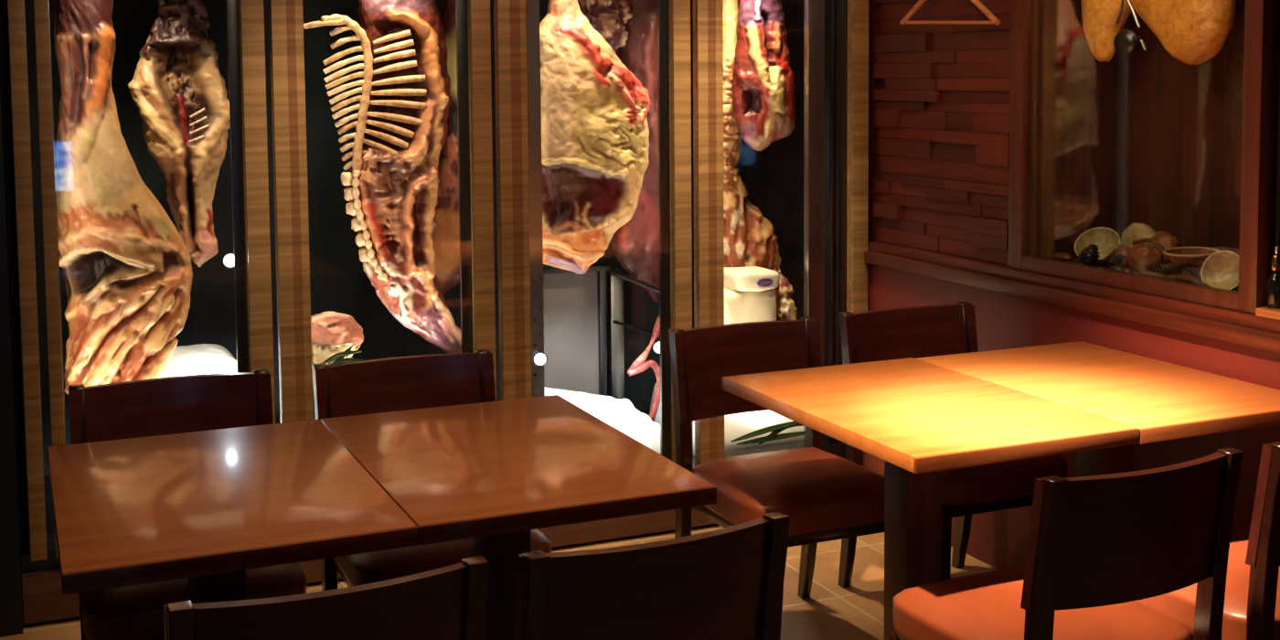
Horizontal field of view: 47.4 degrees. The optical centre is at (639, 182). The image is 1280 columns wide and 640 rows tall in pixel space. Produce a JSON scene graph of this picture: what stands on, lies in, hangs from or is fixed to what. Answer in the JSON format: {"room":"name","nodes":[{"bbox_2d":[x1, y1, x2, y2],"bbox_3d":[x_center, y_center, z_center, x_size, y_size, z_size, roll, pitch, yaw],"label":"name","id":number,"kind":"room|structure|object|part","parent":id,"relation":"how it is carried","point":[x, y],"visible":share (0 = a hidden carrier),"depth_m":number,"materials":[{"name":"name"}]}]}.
{"room":"restaurant dining room","nodes":[
{"label":"restaurant dining room","id":0,"kind":"room"},
{"bbox_2d":[0,69,22,637],"bbox_3d":[-2.730,-0.037,3.649,2.088,2.400,0.945,-2,5,-23],"label":"wall","id":1,"kind":"structure","parent":0,"point":[11,609],"depth_m":3.68,"materials":[{"name":"black paint"}]},
{"bbox_2d":[0,523,998,639],"bbox_3d":[-0.266,1.312,2.003,5.400,0.080,6.300,-2,5,-23],"label":"floor","id":2,"kind":"structure","parent":0,"point":[831,612],"depth_m":3.96,"materials":[{"name":"tile"}]},
{"bbox_2d":[68,368,306,639],"bbox_3d":[-0.930,0.819,3.003,0.418,0.762,0.506,-2,5,-23],"label":"dining chair","id":3,"kind":"object","parent":2,"relation":"on","point":[180,404],"visible":0.35,"depth_m":3.12,"materials":[{"name":"brown wood"}]},
{"bbox_3d":[-1.186,0.812,3.113,0.033,0.762,0.086,-2,5,-23],"label":"leg","id":4,"kind":"part","parent":3,"relation":"part of","materials":[{"name":"brown wood"}]},
{"bbox_3d":[-1.014,0.542,3.171,0.417,0.225,0.095,-2,5,-23],"label":"backrest","id":5,"kind":"part","parent":3,"relation":"part of","materials":[{"name":"brown wood"}]},
{"bbox_3d":[-0.914,0.801,2.965,0.418,0.098,0.425,-2,5,-23],"label":"seat","id":6,"kind":"part","parent":3,"relation":"part of","materials":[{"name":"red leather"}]},
{"bbox_3d":[-0.836,0.797,3.265,0.033,0.762,0.086,-2,5,-23],"label":"leg","id":7,"kind":"part","parent":3,"relation":"part of","materials":[{"name":"brown wood"}]},
{"bbox_2d":[46,419,418,603],"bbox_3d":[-0.731,0.874,2.541,0.514,0.718,0.780,-2,5,-23],"label":"dining table","id":8,"kind":"object","parent":2,"relation":"on","point":[207,508],"visible":1,"depth_m":2.39,"materials":[{"name":"brown wood"}]},
{"bbox_2d":[163,555,490,639],"bbox_3d":[-0.484,0.883,2.119,0.418,0.762,0.506,-3,5,-25],"label":"dining chair","id":9,"kind":"object","parent":2,"relation":"on","point":[451,602],"visible":1,"depth_m":1.88,"materials":[{"name":"brown wood"}]},
{"bbox_3d":[-0.574,0.904,1.856,0.033,0.762,0.086,-3,5,-25],"label":"leg","id":10,"kind":"part","parent":9,"relation":"part of","materials":[{"name":"brown wood"}]},
{"bbox_3d":[-0.226,0.889,2.014,0.033,0.762,0.086,-3,5,-24],"label":"leg","id":11,"kind":"part","parent":9,"relation":"part of","materials":[{"name":"brown wood"}]},
{"bbox_2d":[311,348,551,591],"bbox_3d":[-0.456,0.799,3.208,0.418,0.762,0.506,-2,5,-24],"label":"dining chair","id":12,"kind":"object","parent":2,"relation":"on","point":[422,381],"visible":0.34,"depth_m":3.34,"materials":[{"name":"brown wood"}]},
{"bbox_3d":[-0.713,0.793,3.316,0.033,0.762,0.086,-2,5,-24],"label":"leg","id":13,"kind":"part","parent":12,"relation":"part of","materials":[{"name":"brown wood"}]},
{"bbox_3d":[-0.440,0.847,3.177,0.376,0.034,0.380,-2,5,-24],"label":"seat frame","id":14,"kind":"part","parent":12,"relation":"part of","materials":[{"name":"brown wood"}]},
{"bbox_3d":[-0.542,0.522,3.375,0.417,0.225,0.095,-2,5,-24],"label":"backrest","id":15,"kind":"part","parent":12,"relation":"part of","materials":[{"name":"brown wood"}]},
{"bbox_3d":[-0.440,0.781,3.170,0.418,0.098,0.425,-2,5,-24],"label":"seat","id":16,"kind":"part","parent":12,"relation":"part of","materials":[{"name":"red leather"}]},
{"bbox_3d":[-0.364,0.778,3.471,0.033,0.762,0.086,-2,5,-24],"label":"leg","id":17,"kind":"part","parent":12,"relation":"part of","materials":[{"name":"brown wood"}]},
{"bbox_2d":[0,0,868,624],"bbox_3d":[-0.603,0.008,4.567,2.535,2.108,0.885,-2,5,-23],"label":"glass partition","id":18,"kind":"object","parent":2,"relation":"on","point":[279,203],"visible":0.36,"depth_m":4.41,"materials":[{"name":"brown wood"}]},
{"bbox_3d":[-1.753,0.005,4.058,0.022,1.864,0.780,-2,5,-23],"label":"panel","id":19,"kind":"part","parent":18,"relation":"part of","materials":[{"name":"glass"}]},
{"bbox_3d":[-1.275,0.067,3.819,0.471,1.716,0.006,-2,5,-23],"label":"glass pane","id":20,"kind":"part","parent":18,"relation":"part of","materials":[{"name":"clear glass"}]},
{"bbox_2d":[53,0,192,394],"bbox_3d":[-1.422,-0.097,4.004,0.352,1.410,0.260,-2,5,-16],"label":"meat","id":21,"kind":"object","parent":18,"relation":"hanging from","point":[126,266],"visible":0.91,"depth_m":3.93,"materials":[{"name":"food"}]},
{"bbox_2d":[128,0,229,266],"bbox_3d":[-1.331,-0.284,4.218,0.274,1.071,0.197,-5,6,-43],"label":"lamb carcass","id":22,"kind":"object","parent":18,"relation":"hanging from","point":[177,89],"visible":0.99,"depth_m":4.21,"materials":[{"name":"food"}]},
{"bbox_2d":[162,343,237,377],"bbox_3d":[-1.297,0.715,4.331,0.485,0.402,0.543,-2,5,-23],"label":"cloth","id":23,"kind":"object","parent":18,"relation":"on","point":[203,358],"visible":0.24,"depth_m":4.31,"materials":[{"name":"fabric"}]},
{"bbox_2d":[222,252,234,268],"bbox_3d":[-1.125,0.212,4.030,0.044,0.044,0.066,0,4,3],"label":"spotlight","id":24,"kind":"object","parent":18,"relation":"attached to","point":[228,260],"visible":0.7,"depth_m":4.00,"materials":[{"name":"metal"}]},
{"bbox_2d":[310,310,363,388],"bbox_3d":[-0.904,0.487,4.254,0.207,0.224,0.151,-2,5,-23],"label":"meat piece","id":25,"kind":"object","parent":18,"relation":"on","point":[333,333],"visible":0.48,"depth_m":4.19,"materials":[{"name":"food"}]},
{"bbox_2d":[322,345,363,365],"bbox_3d":[-0.834,0.493,4.128,0.136,0.064,0.007,-2,5,-23],"label":"leaf sprig","id":26,"kind":"object","parent":18,"relation":"in","point":[339,357],"visible":0.76,"depth_m":4.13,"materials":[{"name":"green plant"}]},
{"bbox_3d":[-0.767,-0.071,4.940,2.535,1.864,0.060,-2,5,-23],"label":"panel","id":27,"kind":"part","parent":18,"relation":"part of","materials":[{"name":"clear glass"}]},
{"bbox_2d":[303,0,461,353],"bbox_3d":[-0.753,-0.140,4.338,0.474,1.384,0.216,-2,5,-23],"label":"half carcass","id":28,"kind":"object","parent":18,"relation":"hanging from","point":[391,180],"visible":0.98,"depth_m":4.32,"materials":[{"name":"food"}]},
{"bbox_2d":[433,0,459,296],"bbox_3d":[-0.615,-0.244,4.665,0.172,1.232,0.192,-1,4,-1],"label":"meat","id":29,"kind":"object","parent":18,"relation":"hanging from","point":[446,241],"visible":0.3,"depth_m":4.65,"materials":[{"name":"food"}]},
{"bbox_2d":[539,0,650,274],"bbox_3d":[-0.169,-0.285,4.548,0.416,1.140,0.247,-2,5,-20],"label":"meat","id":30,"kind":"object","parent":18,"relation":"hanging from","point":[595,133],"visible":0.84,"depth_m":4.47,"materials":[{"name":"food"}]},
{"bbox_2d":[525,0,671,398],"bbox_3d":[-0.177,-0.007,4.701,0.569,1.765,0.547,-2,5,-23],"label":"rack","id":31,"kind":"object","parent":18,"relation":"on","point":[568,308],"visible":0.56,"depth_m":4.97,"materials":[{"name":"grey metal"}]},
{"bbox_2d":[533,352,547,366],"bbox_3d":[-0.308,0.529,4.379,0.060,0.046,0.044,-1,4,-5],"label":"spotlight","id":32,"kind":"object","parent":31,"relation":"attached to","point":[539,358],"visible":0.97,"depth_m":4.36,"materials":[{"name":"metal"}]},
{"bbox_3d":[-0.235,0.295,4.969,0.276,0.018,0.050,-2,5,-23],"label":"rail","id":33,"kind":"part","parent":31,"relation":"part of","materials":[{"name":"metal"}]},
{"bbox_3d":[-0.131,0.573,5.030,0.024,0.556,0.030,-2,5,-23],"label":"post","id":34,"kind":"part","parent":31,"relation":"part of","materials":[{"name":"metal"}]},
{"bbox_3d":[-0.082,0.571,5.051,0.048,0.556,0.030,-2,5,-23],"label":"post","id":35,"kind":"part","parent":31,"relation":"part of","materials":[{"name":"metal"}]},
{"bbox_3d":[0.002,0.335,4.890,0.022,0.066,0.317,-4,6,-41],"label":"rail","id":36,"kind":"part","parent":31,"relation":"part of","materials":[{"name":"metal"}]},
{"bbox_3d":[0.008,0.497,4.904,0.012,0.032,0.311,-4,6,-38],"label":"rail","id":37,"kind":"part","parent":31,"relation":"part of","materials":[{"name":"metal"}]},
{"bbox_2d":[576,0,632,52],"bbox_3d":[-0.132,-0.645,4.801,0.212,0.458,0.156,-2,5,-23],"label":"joint","id":38,"kind":"object","parent":18,"relation":"hanging from","point":[608,17],"visible":0.59,"depth_m":4.77,"materials":[{"name":"food"}]},
{"bbox_2d":[544,386,671,454],"bbox_3d":[-0.147,0.765,4.627,0.466,0.235,0.362,-2,5,-23],"label":"cloth","id":39,"kind":"object","parent":18,"relation":"on","point":[621,414],"visible":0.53,"depth_m":4.63,"materials":[{"name":"fabric"}]},
{"bbox_2d":[610,0,670,301],"bbox_3d":[0.017,-0.235,4.909,0.237,1.295,0.177,-2,5,-23],"label":"beef slab","id":40,"kind":"object","parent":18,"relation":"hanging from","point":[635,244],"visible":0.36,"depth_m":4.88,"materials":[{"name":"food"}]},
{"bbox_2d":[627,315,660,421],"bbox_3d":[0.029,0.616,4.739,0.067,0.356,0.204,2,5,26],"label":"meat shank","id":41,"kind":"object","parent":18,"relation":"in","point":[639,365],"visible":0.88,"depth_m":4.74},
{"bbox_2d":[652,340,659,354],"bbox_3d":[0.067,0.511,4.553,0.044,0.046,0.068,0,4,11],"label":"spotlight","id":42,"kind":"object","parent":18,"relation":"attached to","point":[656,347],"visible":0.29,"depth_m":4.53,"materials":[{"name":"metal"}]},
{"bbox_2d":[649,383,803,457],"bbox_3d":[0.300,0.775,4.883,0.402,0.168,0.452,-2,5,-23],"label":"cloth","id":43,"kind":"object","parent":18,"relation":"on","point":[736,425],"visible":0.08,"depth_m":4.69,"materials":[{"name":"fabric"}]},
{"bbox_2d":[724,266,797,324],"bbox_3d":[0.376,0.491,4.800,0.342,0.435,0.200,-2,5,-23],"label":"tub","id":44,"kind":"object","parent":43,"relation":"on","point":[752,293],"visible":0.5,"depth_m":4.70,"materials":[{"name":"white plastic"}]},
{"bbox_2d":[722,0,781,272],"bbox_3d":[0.356,-0.260,4.923,0.253,1.256,0.152,-2,5,-20],"label":"meat","id":45,"kind":"object","parent":18,"relation":"hanging from","point":[750,239],"visible":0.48,"depth_m":4.88,"materials":[{"name":"food"}]},
{"bbox_2d":[731,0,795,150],"bbox_3d":[0.407,-0.489,4.743,0.223,0.770,0.156,-2,5,-23],"label":"meat","id":46,"kind":"object","parent":18,"relation":"hanging from","point":[763,85],"visible":1,"depth_m":4.71,"materials":[{"name":"food"}]},
{"bbox_2d":[731,421,806,445],"bbox_3d":[0.429,0.803,4.677,0.304,0.066,0.009,-2,5,-22],"label":"leaf sprig","id":47,"kind":"object","parent":18,"relation":"on","point":[776,429],"visible":0.87,"depth_m":4.67,"materials":[{"name":"green plant"}]},
{"bbox_3d":[0.466,0.867,4.636,0.461,0.034,0.026,-2,5,-23],"label":"rail","id":48,"kind":"part","parent":18,"relation":"part of","materials":[{"name":"metal"}]},
{"bbox_3d":[0.552,-0.091,5.054,0.022,1.864,0.780,-2,5,-23],"label":"panel","id":49,"kind":"part","parent":18,"relation":"part of","materials":[{"name":"clear glass"}]},
{"bbox_2d":[320,394,716,639],"bbox_3d":[-0.258,0.855,2.745,0.514,0.718,0.780,-2,5,-23],"label":"dining table","id":50,"kind":"object","parent":2,"relation":"on","point":[492,474],"visible":0.91,"depth_m":2.63,"materials":[{"name":"brown wood"}]},
{"bbox_2d":[513,511,790,639],"bbox_3d":[-0.063,0.865,2.301,0.418,0.762,0.506,-3,5,-26],"label":"dining chair","id":51,"kind":"object","parent":2,"relation":"on","point":[726,583],"visible":1,"depth_m":2.06,"materials":[{"name":"brown wood"}]},
{"bbox_3d":[-0.145,0.886,2.036,0.033,0.762,0.086,-3,5,-26],"label":"leg","id":52,"kind":"part","parent":51,"relation":"part of","materials":[{"name":"brown wood"}]},
{"bbox_3d":[0.198,0.871,2.203,0.033,0.762,0.086,-3,5,-26],"label":"leg","id":53,"kind":"part","parent":51,"relation":"part of","materials":[{"name":"brown wood"}]},
{"bbox_2d":[668,316,884,598],"bbox_3d":[0.358,0.760,3.620,0.418,0.762,0.506,-2,5,-23],"label":"dining chair","id":54,"kind":"object","parent":2,"relation":"on","point":[826,496],"visible":0.72,"depth_m":3.68,"materials":[{"name":"brown wood"}]},
{"bbox_3d":[0.102,0.754,3.730,0.033,0.762,0.086,-2,5,-23],"label":"leg","id":55,"kind":"part","parent":54,"relation":"part of","materials":[{"name":"brown wood"}]},
{"bbox_3d":[0.274,0.483,3.788,0.417,0.225,0.095,-2,5,-23],"label":"backrest","id":56,"kind":"part","parent":54,"relation":"part of","materials":[{"name":"brown wood"}]},
{"bbox_3d":[0.374,0.743,3.582,0.418,0.098,0.425,-2,5,-23],"label":"seat","id":57,"kind":"part","parent":54,"relation":"part of","materials":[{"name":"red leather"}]},
{"bbox_3d":[0.374,0.808,3.589,0.376,0.034,0.380,-2,5,-23],"label":"seat frame","id":58,"kind":"part","parent":54,"relation":"part of","materials":[{"name":"brown wood"}]},
{"bbox_3d":[0.453,0.739,3.881,0.033,0.762,0.086,-2,5,-23],"label":"leg","id":59,"kind":"part","parent":54,"relation":"part of","materials":[{"name":"brown wood"}]},
{"bbox_2d":[721,357,1140,639],"bbox_3d":[0.580,0.818,3.107,0.514,0.721,0.780,-2,5,-23],"label":"dining table","id":60,"kind":"object","parent":2,"relation":"on","point":[924,420],"visible":1,"depth_m":3.04,"materials":[{"name":"brown wood"}]},
{"bbox_2d":[838,301,1067,587],"bbox_3d":[0.824,0.738,3.848,0.418,0.762,0.506,-2,5,-23],"label":"dining chair","id":61,"kind":"object","parent":2,"relation":"on","point":[914,332],"visible":0.44,"depth_m":3.94,"materials":[{"name":"brown wood"}]},
{"bbox_3d":[0.568,0.732,3.958,0.033,0.762,0.086,-2,5,-23],"label":"leg","id":62,"kind":"part","parent":61,"relation":"part of","materials":[{"name":"brown wood"}]},
{"bbox_3d":[0.740,0.462,4.016,0.417,0.225,0.095,-2,5,-23],"label":"backrest","id":63,"kind":"part","parent":61,"relation":"part of","materials":[{"name":"brown wood"}]},
{"bbox_3d":[0.746,0.965,3.596,0.034,0.351,0.034,-2,5,-23],"label":"leg","id":64,"kind":"part","parent":61,"relation":"part of","materials":[{"name":"brown wood"}]},
{"bbox_3d":[0.918,0.718,4.110,0.033,0.762,0.086,-2,5,-23],"label":"leg","id":65,"kind":"part","parent":61,"relation":"part of","materials":[{"name":"brown wood"}]},
{"bbox_3d":[0.840,0.721,3.810,0.418,0.098,0.425,-2,5,-23],"label":"seat","id":66,"kind":"part","parent":61,"relation":"part of","materials":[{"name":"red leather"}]},
{"bbox_3d":[0.839,0.787,3.817,0.376,0.034,0.380,-2,5,-23],"label":"seat frame","id":67,"kind":"part","parent":61,"relation":"part of","materials":[{"name":"brown wood"}]},
{"bbox_2d":[889,447,1243,639],"bbox_3d":[0.749,0.832,2.647,0.418,0.762,0.506,-3,5,-25],"label":"dining chair","id":68,"kind":"object","parent":2,"relation":"on","point":[1098,546],"visible":1,"depth_m":2.44,"materials":[{"name":"brown wood"}]},
{"bbox_3d":[0.497,1.030,2.780,0.034,0.351,0.034,-3,5,-25],"label":"leg","id":69,"kind":"part","parent":68,"relation":"part of","materials":[{"name":"brown wood"}]},
{"bbox_3d":[0.732,0.809,2.682,0.418,0.098,0.425,-3,5,-25],"label":"seat","id":70,"kind":"part","parent":68,"relation":"part of","materials":[{"name":"orange leather"}]},
{"bbox_3d":[0.663,0.853,2.383,0.033,0.762,0.086,-3,5,-25],"label":"leg","id":71,"kind":"part","parent":68,"relation":"part of","materials":[{"name":"brown wood"}]},
{"bbox_3d":[0.835,0.583,2.441,0.417,0.225,0.095,-3,5,-25],"label":"backrest","id":72,"kind":"part","parent":68,"relation":"part of","materials":[{"name":"brown wood"}]},
{"bbox_3d":[1.009,0.837,2.545,0.033,0.762,0.086,-3,5,-25],"label":"leg","id":73,"kind":"part","parent":68,"relation":"part of","materials":[{"name":"brown wood"}]},
{"bbox_2d":[916,341,1279,476],"bbox_3d":[1.054,0.800,3.312,0.514,0.718,0.780,-2,5,-23],"label":"dining table","id":74,"kind":"object","parent":2,"relation":"on","point":[1165,400],"visible":0.73,"depth_m":3.22,"materials":[{"name":"brown wood"}]},
{"bbox_2d":[1138,441,1279,639],"bbox_3d":[1.211,0.812,2.846,0.418,0.762,0.506,-2,5,-23],"label":"dining chair","id":75,"kind":"object","parent":2,"relation":"on","point":[1252,600],"visible":0.46,"depth_m":2.59,"materials":[{"name":"orange leather"}]},
{"bbox_3d":[1.195,0.790,2.882,0.418,0.098,0.425,-2,5,-23],"label":"seat","id":76,"kind":"part","parent":75,"relation":"part of","materials":[{"name":"orange leather"}]},
{"bbox_3d":[1.291,0.564,2.638,0.417,0.225,0.095,-2,5,-23],"label":"backrest","id":77,"kind":"part","parent":75,"relation":"part of","materials":[{"name":"brown wood"}]},
{"bbox_3d":[1.116,0.833,2.585,0.033,0.762,0.086,-2,5,-23],"label":"leg","id":78,"kind":"part","parent":75,"relation":"part of","materials":[{"name":"brown wood"}]},
{"bbox_2d":[862,0,1279,569],"bbox_3d":[1.774,-0.011,2.805,0.420,2.400,6.120,-2,5,-23],"label":"wall","id":79,"kind":"structure","parent":0,"point":[939,95],"depth_m":4.20,"materials":[{"name":"red paint"}]},
{"bbox_2d":[899,0,1000,25],"bbox_3d":[0.917,-0.562,4.221,0.087,0.226,0.472,-2,5,-23],"label":"clothes hanger","id":80,"kind":"object","parent":79,"relation":"hanging from","point":[994,20],"visible":1,"depth_m":4.18,"materials":[{"name":"brown wood"}]},
{"bbox_2d":[864,241,1279,352],"bbox_3d":[1.792,0.394,2.324,0.100,0.066,5.172,-2,5,-23],"label":"trim","id":81,"kind":"structure","parent":79,"relation":"attached to","point":[1249,329],"depth_m":3.71,"materials":[{"name":"brown wood"}]},
{"bbox_2d":[1008,0,1279,314],"bbox_3d":[1.378,-0.279,3.685,0.409,1.073,0.877,-2,5,-23],"label":"display case","id":82,"kind":"object","parent":79,"relation":"attached to","point":[1161,142],"visible":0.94,"depth_m":3.98,"materials":[{"name":"brown wood"}]},
{"bbox_2d":[1053,252,1072,260],"bbox_3d":[1.167,0.204,4.029,0.037,0.022,0.067,-2,5,-23],"label":"husk","id":83,"kind":"object","parent":82,"relation":"on","point":[1061,256],"visible":0.99,"depth_m":4.01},
{"bbox_2d":[1077,243,1099,266],"bbox_3d":[1.194,0.193,3.884,0.061,0.066,0.061,0,4,1],"label":"pine cone","id":84,"kind":"object","parent":82,"relation":"on","point":[1089,256],"visible":0.94,"depth_m":3.87,"materials":[{"name":"brown plant"}]},
{"bbox_2d":[1074,226,1120,263],"bbox_3d":[1.243,0.171,3.962,0.124,0.096,0.100,2,5,33],"label":"shell","id":85,"kind":"object","parent":82,"relation":"on","point":[1106,240],"visible":0.61,"depth_m":3.99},
{"bbox_2d":[1099,243,1121,265],"bbox_3d":[1.251,0.190,3.874,0.009,0.072,0.118,-1,4,-9],"label":"stick","id":86,"kind":"object","parent":85,"relation":"on","point":[1119,245],"visible":0.96,"depth_m":3.88,"materials":[{"name":"brown wood"}]},
{"bbox_2d":[1081,0,1133,61],"bbox_3d":[1.256,-0.614,3.894,0.102,0.576,0.194,-2,5,-23],"label":"ham","id":87,"kind":"object","parent":82,"relation":"hanging from","point":[1100,17],"visible":0.91,"depth_m":3.90,"materials":[{"name":"orange food"}]},
{"bbox_2d":[1105,254,1123,267],"bbox_3d":[1.237,0.208,3.800,0.047,0.048,0.044,0,4,11],"label":"pine cone","id":88,"kind":"object","parent":82,"relation":"on","point":[1116,260],"visible":0.84,"depth_m":3.79,"materials":[{"name":"brown plant"}]},
{"bbox_2d":[1109,265,1123,270],"bbox_3d":[1.225,0.223,3.745,0.031,0.026,0.047,-2,5,-23],"label":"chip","id":89,"kind":"object","parent":82,"relation":"on","point":[1114,267],"visible":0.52,"depth_m":3.73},
{"bbox_2d":[1111,245,1130,267],"bbox_3d":[1.286,0.197,3.877,0.065,0.058,0.069,-2,5,-23],"label":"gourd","id":90,"kind":"object","parent":82,"relation":"on","point":[1122,250],"visible":0.34,"depth_m":3.85,"materials":[{"name":"orange plant"}]},
{"bbox_2d":[1120,266,1135,273],"bbox_3d":[1.239,0.227,3.702,0.034,0.026,0.042,-2,5,-23],"label":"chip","id":91,"kind":"object","parent":82,"relation":"on","point":[1125,269],"visible":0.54,"depth_m":3.69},
{"bbox_2d":[1113,0,1147,54],"bbox_3d":[1.265,-0.547,3.727,0.046,0.440,0.136,-2,5,-23],"label":"clamp","id":92,"kind":"object","parent":82,"relation":"hanging from","point":[1126,41],"visible":1,"depth_m":3.74,"materials":[{"name":"metal"}]},
{"bbox_3d":[1.239,-0.452,3.759,0.025,0.086,0.010,2,5,30],"label":"arm","id":93,"kind":"part","parent":92,"relation":"part of","materials":[{"name":"metal"}]},
{"bbox_3d":[1.254,-0.444,3.727,0.009,0.101,0.080,-2,5,-16],"label":"arm","id":94,"kind":"part","parent":92,"relation":"part of","materials":[{"name":"metal"}]},
{"bbox_2d":[1120,223,1155,247],"bbox_3d":[1.353,0.164,3.949,0.068,0.112,0.127,-2,5,-23],"label":"gourd","id":95,"kind":"object","parent":82,"relation":"on","point":[1135,231],"visible":0.46,"depth_m":3.93,"materials":[{"name":"beige plant"}]},
{"bbox_2d":[1126,243,1163,274],"bbox_3d":[1.297,0.194,3.747,0.083,0.082,0.098,-2,5,-23],"label":"gourd","id":96,"kind":"object","parent":82,"relation":"in","point":[1140,257],"visible":0.89,"depth_m":3.71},
{"bbox_2d":[1147,231,1180,263],"bbox_3d":[1.364,0.179,3.799,0.071,0.104,0.101,-2,5,-23],"label":"husk","id":97,"kind":"object","parent":82,"relation":"on","point":[1168,240],"visible":0.42,"depth_m":3.77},
{"bbox_2d":[1156,259,1179,274],"bbox_3d":[1.323,0.218,3.626,0.069,0.054,0.051,3,5,36],"label":"pine cone","id":98,"kind":"object","parent":82,"relation":"on","point":[1167,268],"visible":0.67,"depth_m":3.62,"materials":[{"name":"brown plant"}]},
{"bbox_2d":[1141,268,1211,287],"bbox_3d":[1.313,0.236,3.542,0.040,0.030,0.255,-2,5,-19],"label":"branch","id":99,"kind":"object","parent":82,"relation":"on","point":[1178,277],"visible":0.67,"depth_m":3.56,"materials":[{"name":"brown wood"}]},
{"bbox_2d":[1182,270,1194,284],"bbox_3d":[1.329,0.234,3.513,0.018,0.038,0.092,-1,4,-1],"label":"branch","id":100,"kind":"object","parent":99,"relation":"on","point":[1184,272],"visible":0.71,"depth_m":3.53,"materials":[{"name":"brown wood"}]},
{"bbox_2d":[1130,0,1236,64],"bbox_3d":[1.368,-0.575,3.687,0.126,0.554,0.340,-2,5,-23],"label":"ham","id":101,"kind":"object","parent":82,"relation":"hanging from","point":[1193,32],"visible":1,"depth_m":3.61,"materials":[{"name":"orange food"}]},
{"bbox_2d":[1173,263,1199,283],"bbox_3d":[1.341,0.224,3.561,0.051,0.052,0.058,-4,5,-35],"label":"pine cone","id":102,"kind":"object","parent":82,"relation":"on","point":[1193,270],"visible":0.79,"depth_m":3.55,"materials":[{"name":"brown plant"}]},
{"bbox_2d":[1162,246,1219,277],"bbox_3d":[1.377,0.204,3.645,0.134,0.078,0.134,-1,4,-8],"label":"bowl","id":103,"kind":"object","parent":82,"relation":"in","point":[1178,255],"visible":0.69,"depth_m":3.63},
{"bbox_2d":[1131,238,1164,250],"bbox_3d":[1.311,0.189,3.743,0.030,0.094,0.128,-3,5,-32],"label":"branch","id":104,"kind":"object","parent":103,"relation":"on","point":[1136,241],"visible":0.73,"depth_m":3.73,"materials":[{"name":"brown wood"}]},
{"bbox_2d":[1196,256,1207,280],"bbox_3d":[1.383,0.214,3.528,0.064,0.076,0.066,0,4,7],"label":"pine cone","id":105,"kind":"object","parent":82,"relation":"on","point":[1200,270],"visible":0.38,"depth_m":3.53,"materials":[{"name":"brown plant"}]},
{"bbox_2d":[1200,250,1238,290],"bbox_3d":[1.383,0.209,3.453,0.104,0.097,0.063,4,6,44],"label":"bowl","id":106,"kind":"object","parent":82,"relation":"on","point":[1220,270],"visible":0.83,"depth_m":3.47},
{"bbox_2d":[1255,307,1279,319],"bbox_3d":[1.675,0.299,3.022,0.403,0.017,0.635,-2,5,-23],"label":"trim","id":107,"kind":"structure","parent":79,"relation":"attached to","point":[1264,312],"depth_m":3.20,"materials":[{"name":"brown wood"}]},
{"bbox_2d":[1265,245,1279,309],"bbox_3d":[1.407,0.208,3.226,0.040,0.136,0.040,-2,5,-23],"label":"condiment bottle","id":108,"kind":"object","parent":107,"relation":"on","point":[1273,282],"visible":1,"depth_m":3.21,"materials":[{"name":"black glass"}]},
{"bbox_2d":[1274,45,1279,255],"bbox_3d":[1.574,-0.255,3.295,0.340,1.084,0.011,-2,5,-23],"label":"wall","id":109,"kind":"structure","parent":0,"point":[1277,192],"depth_m":3.25,"materials":[{"name":"brown wood"}]}
]}

